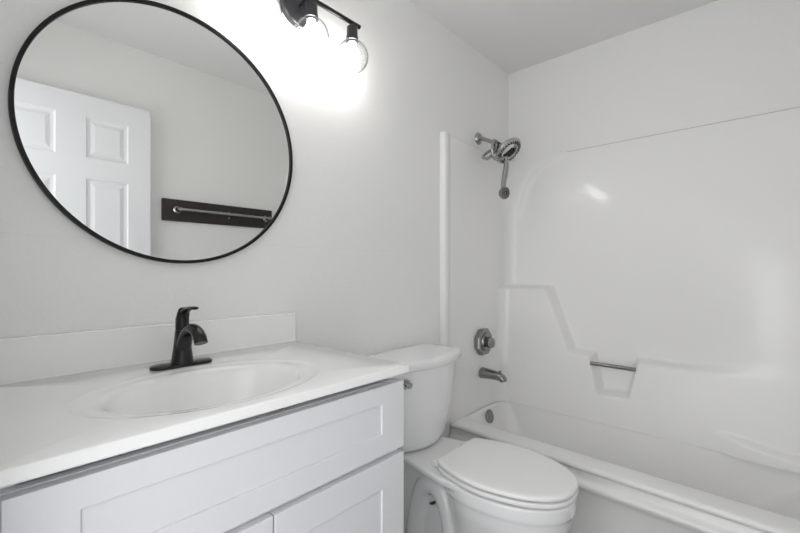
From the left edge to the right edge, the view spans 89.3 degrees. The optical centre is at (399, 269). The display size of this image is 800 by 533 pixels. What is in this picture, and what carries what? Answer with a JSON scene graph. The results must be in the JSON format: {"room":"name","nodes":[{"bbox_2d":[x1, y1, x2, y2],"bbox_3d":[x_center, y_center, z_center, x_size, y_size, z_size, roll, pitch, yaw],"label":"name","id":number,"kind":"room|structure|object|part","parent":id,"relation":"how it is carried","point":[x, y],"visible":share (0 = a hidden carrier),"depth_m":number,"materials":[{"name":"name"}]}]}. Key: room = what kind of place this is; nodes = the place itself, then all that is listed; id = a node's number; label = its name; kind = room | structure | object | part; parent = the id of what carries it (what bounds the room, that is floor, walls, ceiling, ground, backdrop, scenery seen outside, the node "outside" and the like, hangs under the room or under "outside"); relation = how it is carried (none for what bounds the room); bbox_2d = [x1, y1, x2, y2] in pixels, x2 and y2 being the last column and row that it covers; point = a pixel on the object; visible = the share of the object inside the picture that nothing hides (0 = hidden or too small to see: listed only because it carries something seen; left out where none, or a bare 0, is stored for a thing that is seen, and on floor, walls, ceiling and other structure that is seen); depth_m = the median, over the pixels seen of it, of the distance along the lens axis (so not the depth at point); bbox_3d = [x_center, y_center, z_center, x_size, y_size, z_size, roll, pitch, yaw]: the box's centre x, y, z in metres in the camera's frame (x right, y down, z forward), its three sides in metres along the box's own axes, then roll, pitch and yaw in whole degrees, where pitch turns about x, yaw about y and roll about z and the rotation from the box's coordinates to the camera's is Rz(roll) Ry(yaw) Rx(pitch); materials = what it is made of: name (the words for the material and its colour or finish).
{"room":"bathroom","nodes":[
{"label":"bathroom","id":0,"kind":"room"},
{"bbox_2d":[0,0,508,437],"bbox_3d":[-0.138,-0.079,1.811,0.080,2.449,2.632,0,0,42],"label":"wall","id":1,"kind":"structure","parent":0,"point":[352,249],"depth_m":1.56,"materials":[{"name":"white paint"}]},
{"bbox_2d":[0,312,295,384],"bbox_3d":[-0.651,0.205,1.172,0.020,0.104,0.799,0,0,42],"label":"backsplash","id":2,"kind":"structure","parent":1,"relation":"attached to","point":[34,357],"depth_m":1.06,"materials":[{"name":"white stone"}]},
{"bbox_2d":[8,0,292,263],"bbox_3d":[-0.638,-0.387,1.186,0.019,0.735,0.735,0,0,42],"label":"round mirror","id":3,"kind":"object","parent":1,"relation":"attached to","point":[144,125],"visible":1,"depth_m":1.12,"materials":[{"name":"black mirror"}]},
{"bbox_2d":[241,0,367,73],"bbox_3d":[-0.321,-0.905,1.440,0.148,0.257,0.505,0,0,42],"label":"vanity light","id":4,"kind":"object","parent":1,"relation":"attached to","point":[301,14],"visible":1,"depth_m":1.44,"materials":[{"name":"black metal"}]},
{"bbox_3d":[-0.338,-0.959,1.454,0.067,0.022,0.022,0,0,42],"label":"stem","id":5,"kind":"part","parent":4,"relation":"part of","materials":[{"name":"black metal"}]},
{"bbox_2d":[293,0,328,55],"bbox_3d":[-0.314,-0.866,1.432,0.126,0.178,0.126,0,0,42],"label":"bulb","id":6,"kind":"object","parent":4,"relation":"attached to","point":[305,13],"depth_m":1.42,"materials":[{"name":"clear glass"}]},
{"bbox_2d":[336,23,367,73],"bbox_3d":[-0.186,-0.866,1.573,0.126,0.178,0.126,0,0,42],"label":"bulb","id":7,"kind":"object","parent":4,"relation":"attached to","point":[351,57],"depth_m":1.55,"materials":[{"name":"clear glass"}]},
{"bbox_2d":[475,132,520,198],"bbox_3d":[0.573,-0.610,2.353,0.258,0.418,0.188,0,0,-4],"label":"shower","id":8,"kind":"object","parent":1,"relation":"attached to","point":[497,147],"visible":1,"depth_m":2.30,"materials":[{"name":"silver metal"}]},
{"bbox_3d":[0.516,-0.754,2.368,0.123,0.078,0.023,0,0,42],"label":"arm","id":9,"kind":"part","parent":8,"relation":"part of","materials":[{"name":"silver metal"}]},
{"bbox_2d":[410,0,717,73],"bbox_3d":[0.446,-1.329,1.281,1.658,0.050,2.632,0,0,42],"label":"ceiling","id":10,"kind":"structure","parent":0,"point":[514,35],"depth_m":2.12,"materials":[{"name":"white paint"}]},
{"bbox_2d":[509,0,799,160],"bbox_3d":[1.304,-0.079,2.225,1.498,2.449,0.080,0,0,42],"label":"wall","id":11,"kind":"structure","parent":0,"point":[720,60],"depth_m":2.10,"materials":[{"name":"white paint"}]},
{"bbox_3d":[0.446,1.170,1.281,1.658,0.050,2.632,0,0,42],"label":"floor","id":12,"kind":"structure","parent":0,"visible":0},
{"bbox_2d":[0,377,403,532],"bbox_3d":[-0.454,0.714,0.996,0.543,0.862,0.784,0,0,42],"label":"vanity cabinet","id":13,"kind":"object","parent":12,"relation":"on","point":[333,463],"visible":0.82,"depth_m":0.79,"materials":[{"name":"white wood"}]},
{"bbox_2d":[0,312,408,488],"bbox_3d":[-0.451,0.280,0.991,0.558,0.253,0.800,0,0,42],"label":"countertop","id":14,"kind":"structure","parent":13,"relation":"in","point":[68,400],"depth_m":0.94,"materials":[{"name":"white stone"}]},
{"bbox_2d":[149,306,211,370],"bbox_3d":[-0.542,0.174,1.047,0.161,0.162,0.154,0,0,42],"label":"faucet","id":15,"kind":"object","parent":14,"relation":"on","point":[185,333],"visible":1,"depth_m":1.06,"materials":[{"name":"black metal"}]},
{"bbox_3d":[-0.582,0.250,1.083,0.054,0.009,0.154,0,0,42],"label":"deck plate","id":16,"kind":"part","parent":15,"relation":"part of","materials":[{"name":"black metal"}]},
{"bbox_3d":[-0.558,0.126,1.061,0.102,0.066,0.033,0,0,42],"label":"handle","id":17,"kind":"part","parent":15,"relation":"part of","materials":[{"name":"black metal"}]},
{"bbox_3d":[-0.538,0.189,1.043,0.149,0.103,0.040,0,0,42],"label":"spout","id":18,"kind":"part","parent":15,"relation":"part of","materials":[{"name":"black metal"}]},
{"bbox_2d":[66,359,319,448],"bbox_3d":[-0.424,0.325,0.923,0.372,0.139,0.524,0,0,42],"label":"basin","id":19,"kind":"object","parent":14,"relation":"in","point":[97,411],"depth_m":0.94,"materials":[{"name":"white ceramic"}]},
{"bbox_3d":[-0.392,0.761,0.674,0.019,0.537,0.390,0,0,42],"label":"door","id":20,"kind":"part","parent":13,"relation":"part of","materials":[{"name":"white paint"}]},
{"bbox_3d":[-0.128,0.761,0.965,0.019,0.537,0.390,0,0,42],"label":"door","id":21,"kind":"part","parent":13,"relation":"part of","materials":[{"name":"white paint"}]},
{"bbox_2d":[367,344,578,532],"bbox_3d":[0.272,0.755,1.588,0.806,0.787,0.478,0,0,42],"label":"toilet","id":22,"kind":"object","parent":12,"relation":"on","point":[475,485],"visible":0.92,"depth_m":1.53,"materials":[{"name":"white ceramic"}]},
{"bbox_3d":[0.031,0.445,1.567,0.038,0.038,0.032,0,0,-34],"label":"flush lever","id":23,"kind":"part","parent":22,"relation":"part of","materials":[{"name":"silver metal"}]},
{"bbox_3d":[0.075,0.381,1.767,0.274,0.039,0.478,0,0,42],"label":"tank lid","id":24,"kind":"part","parent":22,"relation":"part of","materials":[{"name":"white ceramic"}]},
{"bbox_3d":[0.074,0.575,1.768,0.240,0.356,0.436,0,0,42],"label":"tank","id":25,"kind":"part","parent":22,"relation":"part of","materials":[{"name":"white ceramic"}]},
{"bbox_3d":[0.279,0.951,1.581,0.776,0.394,0.361,0,0,42],"label":"bowl","id":26,"kind":"part","parent":22,"relation":"part of","materials":[{"name":"white ceramic"}]},
{"bbox_3d":[0.398,0.719,1.474,0.466,0.018,0.374,0,0,42],"label":"seat lid","id":27,"kind":"part","parent":22,"relation":"part of","materials":[{"name":"white plastic"}]},
{"bbox_3d":[0.398,0.744,1.474,0.464,0.018,0.372,0,0,42],"label":"seat","id":28,"kind":"part","parent":22,"relation":"part of","materials":[{"name":"white plastic"}]},
{"bbox_2d":[449,401,799,532],"bbox_3d":[1.024,0.984,1.919,1.486,0.321,0.722,0,0,42],"label":"bathtub","id":29,"kind":"object","parent":12,"relation":"on","point":[629,481],"visible":0.76,"depth_m":1.75,"materials":[{"name":"white plastic"}]},
{"bbox_2d":[440,107,799,472],"bbox_3d":[1.020,0.048,1.912,1.497,1.548,0.761,0,0,42],"label":"tub surround","id":30,"kind":"object","parent":29,"relation":"on","point":[649,285],"visible":1,"depth_m":2.12,"materials":[{"name":"white plastic"}]},
{"bbox_3d":[0.245,0.048,2.149,0.032,1.548,0.069,0,0,42],"label":"edge trim","id":31,"kind":"part","parent":30,"relation":"part of","materials":[{"name":"white plastic"}]},
{"bbox_3d":[0.490,0.052,2.426,0.021,1.541,0.714,0,0,42],"label":"panel","id":32,"kind":"part","parent":30,"relation":"part of","materials":[{"name":"white plastic"}]},
{"bbox_2d":[474,328,494,354],"bbox_3d":[0.509,0.422,2.372,0.079,0.152,0.152,0,0,42],"label":"shower valve","id":33,"kind":"object","parent":30,"relation":"attached to","point":[484,341],"visible":1,"depth_m":2.34,"materials":[{"name":"silver metal"}]},
{"bbox_3d":[0.524,0.422,2.359,0.039,0.066,0.064,0,0,42],"label":"knob","id":34,"kind":"part","parent":33,"relation":"part of","materials":[{"name":"silver metal"}]},
{"bbox_2d":[479,367,506,381],"bbox_3d":[0.546,0.609,2.351,0.159,0.065,0.072,0,0,42],"label":"tub spout","id":35,"kind":"object","parent":30,"relation":"attached to","point":[485,373],"visible":1,"depth_m":2.34,"materials":[{"name":"silver metal"}]}
]}

